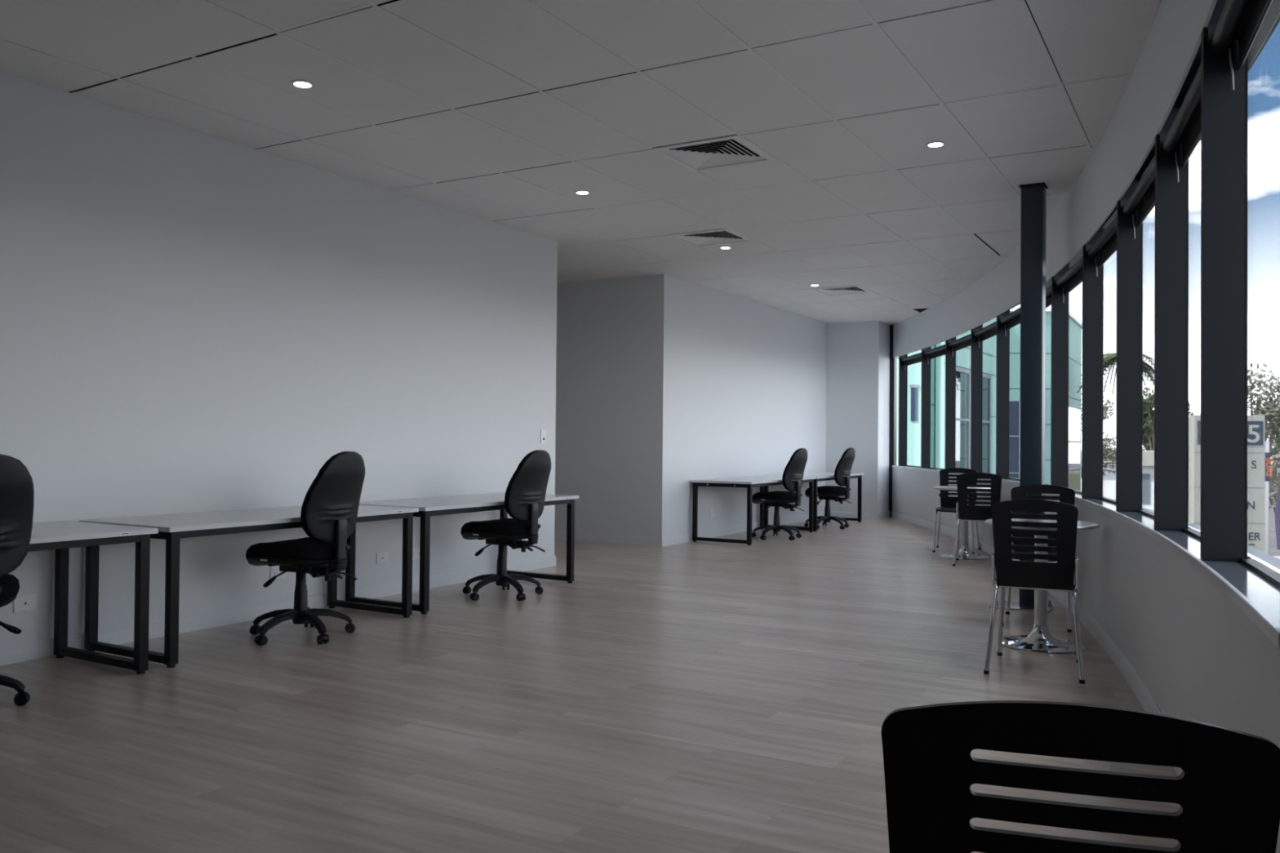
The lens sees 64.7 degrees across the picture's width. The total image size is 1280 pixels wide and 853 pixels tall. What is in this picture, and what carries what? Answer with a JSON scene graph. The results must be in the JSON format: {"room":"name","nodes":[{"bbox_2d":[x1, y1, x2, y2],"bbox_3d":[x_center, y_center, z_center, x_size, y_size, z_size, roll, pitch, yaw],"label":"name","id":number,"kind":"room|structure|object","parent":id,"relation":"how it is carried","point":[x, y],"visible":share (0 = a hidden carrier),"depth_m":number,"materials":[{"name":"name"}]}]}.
{"room":"open-plan office","nodes":[
{"label":"open-plan office","id":0,"kind":"room"},
{"bbox_2d":[0,71,557,646],"bbox_3d":[-4.173,-0.320,3.756,0.250,3.007,13.100,0,-1,30],"label":"wall","id":1,"kind":"structure","parent":0,"point":[191,321],"depth_m":6.29,"materials":[{"name":"white paint"}]},
{"bbox_2d":[13,594,36,612],"bbox_3d":[-3.176,0.914,5.218,0.012,0.078,0.115,0,-1,30],"label":"socket","id":2,"kind":"object","parent":1,"relation":"attached to","point":[28,602],"visible":0.91,"depth_m":5.21,"materials":[{"name":"white plastic"}]},
{"bbox_2d":[269,565,285,579],"bbox_3d":[-2.368,0.954,6.610,0.013,0.085,0.125,0,-1,30],"label":"power socket","id":3,"kind":"object","parent":1,"relation":"attached to","point":[274,571],"visible":0.57,"depth_m":6.59,"materials":[{"name":"white plastic"}]},
{"bbox_2d":[0,555,555,666],"bbox_3d":[-4.178,1.136,3.739,0.263,0.095,13.113,0,-1,30],"label":"baseboard","id":4,"kind":"structure","parent":1,"relation":"attached to","point":[40,649],"depth_m":6.30,"materials":[{"name":"white paint"}]},
{"bbox_2d":[376,551,388,564],"bbox_3d":[-1.894,0.967,7.428,0.012,0.080,0.115,0,-1,30],"label":"socket","id":5,"kind":"object","parent":1,"relation":"attached to","point":[381,557],"visible":1,"depth_m":7.42,"materials":[{"name":"white plastic"}]},
{"bbox_2d":[412,547,419,559],"bbox_3d":[-1.716,0.974,7.735,0.013,0.082,0.125,0,-1,30],"label":"power socket","id":6,"kind":"object","parent":1,"relation":"attached to","point":[415,555],"visible":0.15,"depth_m":7.73,"materials":[{"name":"white plastic"}]},
{"bbox_2d":[540,429,546,443],"bbox_3d":[-0.878,0.090,9.179,0.012,0.122,0.078,0,-1,30],"label":"light switch","id":7,"kind":"object","parent":1,"relation":"attached to","point":[543,432],"visible":1,"depth_m":9.17,"materials":[{"name":"white plastic"}]},
{"bbox_2d":[0,0,1160,324],"bbox_3d":[-1.467,-1.934,6.374,9.462,0.347,22.508,0,-1,30],"label":"ceiling","id":8,"kind":"structure","parent":0,"point":[497,111],"depth_m":5.53,"materials":[{"name":"paint"}]},
{"bbox_2d":[290,80,314,88],"bbox_3d":[-1.752,-1.777,5.246,0.116,0.006,0.116,0,-1,30],"label":"recessed light","id":9,"kind":"object","parent":8,"relation":"in","point":[299,83],"visible":1,"depth_m":5.24,"materials":[{"name":"white"}]},
{"bbox_2d":[574,190,590,194],"bbox_3d":[-0.426,-1.736,7.494,0.116,0.006,0.116,0,-1,30],"label":"recessed light","id":10,"kind":"object","parent":8,"relation":"in","point":[578,192],"visible":1,"depth_m":7.48,"materials":[{"name":"white"}]},
{"bbox_2d":[666,228,754,246],"bbox_3d":[0.643,-1.734,9.144,0.594,0.070,0.594,0,-1,30],"label":"ceiling vent","id":11,"kind":"object","parent":8,"relation":"in","point":[720,236],"visible":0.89,"depth_m":9.20,"materials":[{"name":"white metal"}]},
{"bbox_2d":[651,133,775,171],"bbox_3d":[0.477,-1.771,6.466,0.594,0.070,0.594,0,-1,30],"label":"ceiling vent","id":12,"kind":"object","parent":8,"relation":"in","point":[731,150],"visible":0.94,"depth_m":6.51,"materials":[{"name":"white metal"}]},
{"bbox_2d":[719,246,731,248],"bbox_3d":[0.810,-1.697,9.585,0.116,0.006,0.116,0,-1,30],"label":"recessed light","id":13,"kind":"object","parent":8,"relation":"in","point":[721,247],"visible":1,"depth_m":9.58,"materials":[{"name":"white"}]},
{"bbox_2d":[809,284,872,295],"bbox_3d":[2.449,-1.677,12.258,0.594,0.070,0.594,0,-1,30],"label":"ceiling vent","id":14,"kind":"object","parent":8,"relation":"in","point":[845,290],"visible":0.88,"depth_m":12.31,"materials":[{"name":"white metal"}]},
{"bbox_2d":[925,141,945,146],"bbox_3d":[1.815,-1.732,6.205,0.116,0.006,0.116,0,-1,30],"label":"recessed light","id":15,"kind":"object","parent":8,"relation":"in","point":[935,144],"visible":1,"depth_m":6.19,"materials":[{"name":"white"}]},
{"bbox_2d":[0,517,1180,852],"bbox_3d":[-1.260,1.309,6.687,9.513,0.120,21.655,0,-1,30],"label":"floor","id":16,"kind":"structure","parent":0,"point":[699,696],"depth_m":4.29,"materials":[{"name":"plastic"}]},
{"bbox_2d":[0,453,34,706],"bbox_3d":[-2.918,0.656,4.241,0.672,1.090,0.588,0,-1,30],"label":"office chair","id":17,"kind":"object","parent":16,"relation":"on","point":[16,484],"visible":1,"depth_m":4.24,"materials":[{"name":"black fabric"}]},
{"bbox_2d":[0,573,19,601],"bbox_3d":[-2.946,0.707,4.280,0.532,0.136,0.508,0,-1,30],"label":"seat cushion","id":18,"kind":"object","parent":17,"relation":"on","point":[10,584],"depth_m":4.29,"materials":[{"name":"black fabric"}]},
{"bbox_2d":[27,520,158,674],"bbox_3d":[-3.173,0.845,4.409,0.778,0.712,1.802,0,-1,30],"label":"office desk","id":19,"kind":"object","parent":16,"relation":"on","point":[60,536],"visible":1,"depth_m":4.96,"materials":[{"name":"white laminate"}]},
{"bbox_2d":[79,504,418,667],"bbox_3d":[-2.238,0.875,6.022,0.778,0.712,1.802,0,-1,30],"label":"office desk","id":20,"kind":"object","parent":16,"relation":"on","point":[171,527],"visible":0.7,"depth_m":5.46,"materials":[{"name":"white laminate"}]},
{"bbox_2d":[245,451,364,645],"bbox_3d":[-1.967,0.687,5.896,0.672,1.090,0.588,0,-1,24],"label":"office chair","id":21,"kind":"object","parent":16,"relation":"on","point":[331,504],"visible":1,"depth_m":5.77,"materials":[{"name":"black plastic"}]},
{"bbox_2d":[245,537,349,560],"bbox_3d":[-2.000,0.738,5.931,0.532,0.136,0.508,0,-1,24],"label":"seat cushion","id":22,"kind":"object","parent":21,"relation":"on","point":[307,548],"depth_m":5.72,"materials":[{"name":"black fabric"}]},
{"bbox_2d":[300,451,346,542],"bbox_3d":[-1.740,0.400,5.820,0.153,0.515,0.450,0,-1,24],"label":"backrest cushion","id":23,"kind":"object","parent":21,"relation":"on","point":[323,515],"depth_m":5.70,"materials":[{"name":"black fabric"}]},
{"bbox_2d":[345,492,578,614],"bbox_3d":[-1.295,0.905,7.648,0.778,0.712,1.832,0,-1,30],"label":"office desk","id":24,"kind":"object","parent":16,"relation":"on","point":[428,507],"visible":0.58,"depth_m":7.07,"materials":[{"name":"white laminate"}]},
{"bbox_2d":[460,449,551,600],"bbox_3d":[-1.012,0.717,7.498,0.672,1.090,0.588,0,-1,31],"label":"office chair","id":25,"kind":"object","parent":16,"relation":"on","point":[526,491],"visible":1,"depth_m":7.35,"materials":[{"name":"black fabric"}]},
{"bbox_2d":[460,518,538,536],"bbox_3d":[-1.039,0.767,7.538,0.532,0.136,0.508,0,-1,31],"label":"seat cushion","id":26,"kind":"object","parent":25,"relation":"on","point":[503,526],"depth_m":7.33,"materials":[{"name":"black fabric"}]},
{"bbox_2d":[504,449,539,520],"bbox_3d":[-0.795,0.430,7.396,0.153,0.515,0.450,0,-1,31],"label":"backrest cushion","id":27,"kind":"object","parent":25,"relation":"on","point":[522,497],"depth_m":7.28,"materials":[{"name":"black fabric"}]},
{"bbox_2d":[689,475,816,545],"bbox_3d":[1.422,0.992,12.343,0.776,0.712,2.052,0,-1,30],"label":"office desk","id":28,"kind":"object","parent":16,"relation":"on","point":[748,482],"visible":0.89,"depth_m":11.65,"materials":[{"name":"white laminate"}]},
{"bbox_2d":[751,448,808,540],"bbox_3d":[1.661,0.802,12.141,0.672,1.090,0.588,0,-1,37],"label":"office chair","id":29,"kind":"object","parent":16,"relation":"on","point":[793,474],"visible":0.98,"depth_m":11.98,"materials":[{"name":"black fabric"}]},
{"bbox_2d":[752,490,795,500],"bbox_3d":[1.637,0.853,12.182,0.532,0.136,0.508,0,-1,37],"label":"seat cushion","id":30,"kind":"object","parent":29,"relation":"on","point":[775,495],"depth_m":11.98,"materials":[{"name":"black fabric"}]},
{"bbox_2d":[782,448,801,491],"bbox_3d":[1.865,0.515,12.017,0.153,0.515,0.450,0,-1,37],"label":"backrest cushion","id":31,"kind":"object","parent":29,"relation":"on","point":[792,474],"depth_m":11.90,"materials":[{"name":"black fabric"}]},
{"bbox_2d":[761,471,863,531],"bbox_3d":[2.445,1.024,14.108,0.776,0.712,1.952,0,-1,30],"label":"office desk","id":32,"kind":"object","parent":16,"relation":"on","point":[820,476],"visible":0.58,"depth_m":13.56,"materials":[{"name":"black metal"}]},
{"bbox_2d":[804,448,855,529],"bbox_3d":[2.560,0.831,13.689,0.672,1.090,0.588,0,-1,35],"label":"office chair","id":33,"kind":"object","parent":16,"relation":"on","point":[843,468],"visible":0.95,"depth_m":13.52,"materials":[{"name":"black plastic"}]},
{"bbox_2d":[804,485,845,494],"bbox_3d":[2.535,0.882,13.730,0.532,0.136,0.508,0,-1,35],"label":"seat cushion","id":34,"kind":"object","parent":33,"relation":"on","point":[824,490],"depth_m":13.51,"materials":[{"name":"black fabric"}]},
{"bbox_2d":[834,448,849,486],"bbox_3d":[2.769,0.543,13.572,0.153,0.515,0.450,0,-1,35],"label":"backrest cushion","id":35,"kind":"object","parent":33,"relation":"on","point":[842,473],"depth_m":13.45,"materials":[{"name":"black fabric"}]},
{"bbox_2d":[932,467,980,554],"bbox_3d":[3.431,0.901,10.964,0.470,0.893,0.534,0,-1,23],"label":"cafe chair","id":36,"kind":"object","parent":16,"relation":"on","point":[947,504],"visible":0.48,"depth_m":11.17,"materials":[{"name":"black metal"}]},
{"bbox_2d":[933,485,991,559],"bbox_3d":[3.328,0.981,10.354,0.622,0.716,0.622,0,-1,30],"label":"round table","id":37,"kind":"object","parent":16,"relation":"on","point":[965,553],"visible":0.63,"depth_m":10.31,"materials":[{"name":"silver metal"}]},
{"bbox_2d":[952,472,1001,565],"bbox_3d":[3.279,0.884,9.773,0.470,0.893,0.534,0,-1,19],"label":"cafe chair","id":38,"kind":"object","parent":16,"relation":"on","point":[964,512],"visible":0.79,"depth_m":9.58,"materials":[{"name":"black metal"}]},
{"bbox_2d":[989,182,1054,613],"bbox_3d":[2.740,-0.212,7.225,0.390,3.007,0.320,0,-1,30],"label":"steel column","id":39,"kind":"structure","parent":16,"relation":"on","point":[1033,224],"depth_m":7.14,"materials":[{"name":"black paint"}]},
{"bbox_2d":[983,499,1084,684],"bbox_3d":[2.065,0.813,5.263,0.470,0.893,0.534,0,-1,24],"label":"cafe chair","id":40,"kind":"object","parent":16,"relation":"on","point":[1059,576],"visible":1,"depth_m":5.07,"materials":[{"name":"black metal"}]},
{"bbox_2d":[1002,484,1075,632],"bbox_3d":[2.611,0.836,6.608,0.470,0.893,0.534,0,-1,27],"label":"cafe chair","id":41,"kind":"object","parent":16,"relation":"on","point":[1067,495],"visible":0.18,"depth_m":6.81,"materials":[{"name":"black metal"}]},
{"bbox_2d":[984,518,1099,653],"bbox_3d":[2.333,0.912,5.879,0.622,0.716,0.622,0,-1,30],"label":"round table","id":42,"kind":"object","parent":16,"relation":"on","point":[1040,639],"visible":0.69,"depth_m":5.84,"materials":[{"name":"silver metal"}]},
{"bbox_2d":[880,700,1279,852],"bbox_3d":[0.536,0.747,1.325,0.470,0.893,0.534,0,-1,16],"label":"cafe chair","id":43,"kind":"object","parent":16,"relation":"on","point":[1227,788],"visible":1,"depth_m":1.09,"materials":[{"name":"black plastic"}]},
{"bbox_2d":[554,275,644,536],"bbox_3d":[-1.471,-0.184,12.233,3.580,3.007,0.160,0,-1,30],"label":"wall","id":44,"kind":"structure","parent":0,"point":[600,357],"depth_m":11.55,"materials":[{"name":"white paint"}]},
{"bbox_2d":[554,511,889,546],"bbox_3d":[1.042,1.307,13.145,7.399,0.095,3.033,1,-1,-25],"label":"baseboard","id":45,"kind":"structure","parent":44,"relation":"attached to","point":[591,537],"depth_m":11.78,"materials":[{"name":"white paint"}]},
{"bbox_2d":[642,274,826,537],"bbox_3d":[1.490,-0.140,13.521,0.250,3.007,5.360,0,-1,30],"label":"wall","id":46,"kind":"structure","parent":0,"point":[734,385],"depth_m":12.43,"materials":[{"name":"white paint"}]},
{"bbox_2d":[709,509,714,516],"bbox_3d":[0.871,1.045,12.194,0.013,0.085,0.125,0,-1,30],"label":"power socket","id":47,"kind":"object","parent":46,"relation":"attached to","point":[711,511],"visible":1,"depth_m":12.18,"materials":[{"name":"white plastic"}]},
{"bbox_2d":[826,320,889,513],"bbox_3d":[3.360,-0.091,15.927,1.070,3.007,0.880,0,-1,30],"label":"wall","id":48,"kind":"structure","parent":0,"point":[858,375],"depth_m":15.48,"materials":[{"name":"white paint"}]},
{"bbox_2d":[888,324,897,517],"bbox_3d":[3.949,-0.087,15.848,0.115,3.007,0.160,0,-1,30],"label":"trim","id":49,"kind":"structure","parent":48,"relation":"attached to","point":[893,361],"depth_m":15.77,"materials":[{"name":"black"}]},
{"bbox_2d":[892,465,1279,852],"bbox_3d":[1.871,0.852,5.171,2.785,0.810,21.929,0,-1,18],"label":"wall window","id":50,"kind":"structure","parent":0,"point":[1199,656],"depth_m":3.75,"materials":[{"name":"white paint"}]},
{"bbox_2d":[897,354,907,466],"bbox_3d":[4.014,-0.309,15.611,0.121,1.826,0.397,1,-1,-1],"label":"window","id":51,"kind":"structure","parent":50,"relation":"attached to","point":[903,370],"depth_m":15.41,"materials":[{"name":"black metal"}]},
{"bbox_2d":[906,346,931,468],"bbox_3d":[4.044,-0.319,14.808,0.139,1.826,1.213,1,-1,1],"label":"window","id":52,"kind":"structure","parent":50,"relation":"attached to","point":[926,362],"depth_m":14.20,"materials":[{"name":"black metal"}]},
{"bbox_2d":[900,352,921,365],"bbox_3d":[4.027,-0.973,14.840,0.096,0.214,1.153,1,-1,0],"label":"roller blind","id":53,"kind":"object","parent":52,"relation":"attached to","point":[913,359],"visible":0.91,"depth_m":14.98,"materials":[{"name":"black fabric"}]},
{"bbox_2d":[928,337,955,469],"bbox_3d":[4.027,-0.336,13.571,0.139,1.826,1.267,0,-1,3],"label":"window","id":54,"kind":"structure","parent":50,"relation":"attached to","point":[950,361],"depth_m":12.94,"materials":[{"name":"black metal"}]},
{"bbox_2d":[923,344,945,359],"bbox_3d":[4.010,-0.990,13.603,0.097,0.214,1.208,0,-1,2],"label":"roller blind","id":55,"kind":"object","parent":54,"relation":"attached to","point":[939,351],"visible":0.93,"depth_m":13.77,"materials":[{"name":"black fabric"}]},
{"bbox_2d":[947,333,970,356],"bbox_3d":[3.941,-1.007,12.324,0.097,0.214,1.240,0,-1,4],"label":"roller blind","id":56,"kind":"object","parent":54,"relation":"attached to","point":[963,342],"visible":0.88,"depth_m":12.50,"materials":[{"name":"black fabric"}]},
{"bbox_2d":[970,324,982,472],"bbox_3d":[3.957,-0.353,12.291,0.139,1.826,1.300,0,-1,6],"label":"window","id":57,"kind":"structure","parent":50,"relation":"attached to","point":[976,353],"depth_m":11.65,"materials":[{"name":"black metal"}]},
{"bbox_2d":[973,321,996,347],"bbox_3d":[3.820,-1.025,11.053,0.097,0.214,1.202,0,-1,7],"label":"roller blind","id":58,"kind":"object","parent":57,"relation":"attached to","point":[990,331],"visible":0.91,"depth_m":11.24,"materials":[{"name":"black fabric"}]},
{"bbox_2d":[995,309,1009,478],"bbox_3d":[3.834,-0.371,11.019,0.139,1.826,1.262,0,-1,8],"label":"window","id":59,"kind":"structure","parent":50,"relation":"attached to","point":[1002,369],"depth_m":10.39,"materials":[{"name":"black metal"}]},
{"bbox_2d":[998,306,1020,336],"bbox_3d":[3.649,-1.043,9.806,0.097,0.214,1.202,0,-1,9],"label":"roller blind","id":60,"kind":"object","parent":59,"relation":"attached to","point":[1013,318],"visible":0.66,"depth_m":10.07,"materials":[{"name":"black fabric"}]},
{"bbox_2d":[891,511,1182,776],"bbox_3d":[1.462,1.206,5.203,1.950,0.095,21.542,0,-1,18],"label":"baseboard","id":61,"kind":"structure","parent":50,"relation":"attached to","point":[1128,672],"depth_m":5.83,"materials":[{"name":"white paint"}]},
{"bbox_2d":[1044,262,1070,488],"bbox_3d":[3.439,-0.408,8.529,0.139,1.826,1.267,0,-1,13],"label":"window","id":62,"kind":"structure","parent":50,"relation":"attached to","point":[1060,309],"depth_m":7.91,"materials":[{"name":"black metal"}]},
{"bbox_2d":[1045,284,1051,308],"bbox_3d":[3.426,-1.062,8.564,0.097,0.214,1.208,0,-1,11],"label":"roller blind","id":63,"kind":"object","parent":62,"relation":"attached to","point":[1048,291],"visible":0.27,"depth_m":8.50,"materials":[{"name":"black fabric"}]},
{"bbox_2d":[1068,227,1105,498],"bbox_3d":[3.161,-0.427,7.278,0.139,1.826,1.300,0,-1,15],"label":"window","id":64,"kind":"structure","parent":50,"relation":"attached to","point":[1092,285],"depth_m":6.65,"materials":[{"name":"black metal"}]},
{"bbox_2d":[1053,257,1082,302],"bbox_3d":[3.149,-1.081,7.314,0.097,0.214,1.240,0,-1,14],"label":"roller blind","id":65,"kind":"object","parent":64,"relation":"attached to","point":[1073,277],"visible":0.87,"depth_m":7.53,"materials":[{"name":"black fabric"}]},
{"bbox_2d":[1099,171,1144,511],"bbox_3d":[2.829,-0.446,6.030,0.139,1.826,1.289,0,-1,17],"label":"window","id":66,"kind":"structure","parent":50,"relation":"attached to","point":[1129,357],"depth_m":5.42,"materials":[{"name":"black metal"}]},
{"bbox_2d":[1085,216,1116,276],"bbox_3d":[2.818,-1.100,6.067,0.097,0.214,1.229,0,-1,16],"label":"roller blind","id":67,"kind":"object","parent":66,"relation":"attached to","point":[1105,245],"visible":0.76,"depth_m":6.28,"materials":[{"name":"black fabric"}]},
{"bbox_2d":[1138,96,1191,531],"bbox_3d":[2.454,-0.466,4.827,0.139,1.826,1.235,0,-1,20],"label":"window","id":68,"kind":"structure","parent":50,"relation":"attached to","point":[1171,196],"depth_m":4.25,"materials":[{"name":"black metal"}]},
{"bbox_2d":[1120,157,1155,238],"bbox_3d":[2.445,-1.119,4.864,0.096,0.214,1.175,0,-1,18],"label":"roller blind","id":69,"kind":"object","parent":68,"relation":"attached to","point":[1142,198],"visible":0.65,"depth_m":5.08,"materials":[{"name":"black fabric"}]},
{"bbox_2d":[1182,0,1250,562],"bbox_3d":[2.050,-0.484,3.691,0.139,1.826,1.181,0,-1,22],"label":"window","id":70,"kind":"structure","parent":50,"relation":"attached to","point":[1222,535],"depth_m":3.15,"materials":[{"name":"black metal"}]},
{"bbox_2d":[1159,65,1200,182],"bbox_3d":[2.043,-1.138,3.729,0.096,0.214,1.121,0,-1,21],"label":"roller blind","id":71,"kind":"object","parent":70,"relation":"attached to","point":[1184,131],"visible":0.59,"depth_m":3.94,"materials":[{"name":"black fabric"}]},
{"bbox_2d":[1207,0,1273,89],"bbox_3d":[1.584,-1.157,2.581,0.097,0.214,1.240,0,-1,23],"label":"roller blind","id":72,"kind":"object","parent":70,"relation":"attached to","point":[1242,20],"visible":1,"depth_m":2.98,"materials":[{"name":"black fabric"}]},
{"bbox_2d":[1240,558,1279,587],"bbox_3d":[1.591,-0.504,2.542,0.139,1.826,1.300,0,-1,24],"label":"window","id":73,"kind":"structure","parent":50,"relation":"attached to","point":[1272,575],"depth_m":2.84,"materials":[{"name":"black metal"}]},
{"bbox_2d":[893,0,1279,357],"bbox_3d":[1.649,-1.662,5.284,2.271,0.864,21.929,0,-1,18],"label":"wall","id":74,"kind":"structure","parent":0,"point":[1169,59],"depth_m":5.68,"materials":[{"name":"white paint"}]},
{"label":"outside","id":75,"kind":"structure","parent":0,"visible":0},
{"bbox_2d":[1269,467,1279,555],"bbox_3d":[128.465,10.044,121.855,420.000,0.200,460.000,0,-1,30],"label":"ground","id":76,"kind":"structure","parent":75,"point":[1273,551],"depth_m":81.72,"materials":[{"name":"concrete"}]},
{"bbox_2d":[896,307,1082,490],"bbox_3d":[10.792,1.802,35.382,7.229,11.870,14.910,0,-1,30],"label":"building","id":77,"kind":"structure","parent":76,"relation":"on","point":[1075,326],"depth_m":33.25,"materials":[{"name":"teal"}]},
{"bbox_2d":[1080,392,1115,477],"bbox_3d":[24.729,3.005,54.700,3.521,10.243,2.246,0,-1,16],"label":"tree","id":78,"kind":"object","parent":76,"relation":"on","point":[1106,455],"visible":0.27,"depth_m":54.30,"materials":[{"name":"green plant"}]},
{"bbox_2d":[1080,464,1115,472],"bbox_3d":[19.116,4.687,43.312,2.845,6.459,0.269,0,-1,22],"label":"balcony railing","id":79,"kind":"object","parent":76,"relation":"on","point":[1104,468],"visible":0.02,"depth_m":43.04,"materials":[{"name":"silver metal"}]},
{"bbox_2d":[1075,352,1154,399],"bbox_3d":[17.247,2.563,36.133,3.225,10.493,2.926,0,-1,30],"label":"palm tree","id":80,"kind":"object","parent":76,"relation":"on","point":[1110,358],"visible":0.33,"depth_m":35.90,"materials":[{"name":"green plant"}]},
{"bbox_2d":[1080,450,1154,511],"bbox_3d":[31.388,4.938,64.891,5.600,6.750,8.900,0,-1,30],"label":"house","id":81,"kind":"structure","parent":76,"relation":"on","point":[1148,456],"depth_m":60.85,"materials":[{"name":"white paint"}]},
{"bbox_2d":[1142,386,1192,450],"bbox_3d":[36.662,2.783,71.588,4.462,11.347,4.029,0,-1,30],"label":"tree","id":82,"kind":"object","parent":76,"relation":"on","point":[1148,413],"visible":0.31,"depth_m":71.57,"materials":[{"name":"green plant"}]},
{"bbox_2d":[1142,412,1193,450],"bbox_3d":[49.634,3.512,93.731,7.200,10.713,9.863,0,-1,30],"label":"tree","id":83,"kind":"object","parent":76,"relation":"on","point":[1145,444],"visible":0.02,"depth_m":92.13,"materials":[{"name":"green plant"}]},
{"bbox_2d":[1187,478,1188,521],"bbox_3d":[27.544,4.132,49.594,2.908,7.909,3.804,0,-1,40],"label":"tree","id":84,"kind":"object","parent":76,"relation":"on","point":[1188,478],"visible":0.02,"depth_m":49.25,"materials":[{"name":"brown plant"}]},
{"bbox_2d":[1188,415,1200,526],"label":"pylon sign","id":85,"kind":"object","parent":76,"relation":"on","point":[1194,421],"depth_m":19.96,"materials":[{"name":"grey metal"}]},
{"bbox_2d":[1200,362,1279,512],"bbox_3d":[22.398,2.792,36.211,3.639,10.139,3.149,0,-1,4],"label":"tree","id":86,"kind":"object","parent":76,"relation":"on","point":[1272,414],"visible":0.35,"depth_m":35.60,"materials":[{"name":"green plant"}]},
{"bbox_2d":[1247,415,1265,551],"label":"pylon sign","id":87,"kind":"object","parent":76,"relation":"on","point":[1255,473],"depth_m":19.87,"materials":[{"name":"grey metal"}]},
{"bbox_2d":[1264,441,1271,554],"bbox_3d":[19.543,4.117,31.657,0.399,7.300,0.196,0,-1,3],"label":"street sign","id":88,"kind":"object","parent":76,"relation":"on","point":[1268,458],"visible":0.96,"depth_m":31.60,"materials":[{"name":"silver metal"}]},
{"bbox_2d":[1265,407,1279,468],"bbox_3d":[50.545,3.015,75.772,9.022,11.247,9.088,0,-1,30],"label":"tree","id":89,"kind":"object","parent":76,"relation":"on","point":[1277,436],"visible":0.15,"depth_m":75.21,"materials":[{"name":"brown plant"}]},
{"bbox_2d":[1267,428,1279,482],"bbox_3d":[27.385,3.234,39.468,5.105,9.431,5.723,0,-1,5],"label":"tree","id":90,"kind":"object","parent":76,"relation":"on","point":[1275,457],"visible":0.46,"depth_m":40.27,"materials":[{"name":"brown plant"}]},
{"bbox_2d":[1269,480,1279,502],"bbox_3d":[128.724,10.419,162.164,180.000,0.120,110.000,0,-1,30],"label":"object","id":91,"kind":"structure","parent":76,"relation":"on","point":[1277,490],"depth_m":156.96,"materials":[{"name":"green plant"}]},
{"bbox_2d":[1274,481,1279,550],"bbox_3d":[20.174,4.273,31.693,0.450,7.000,0.059,0,-1,30],"label":"feather banner","id":92,"kind":"object","parent":76,"relation":"on","point":[1277,514],"visible":1,"depth_m":31.77,"materials":[{"name":"purple fabric"}]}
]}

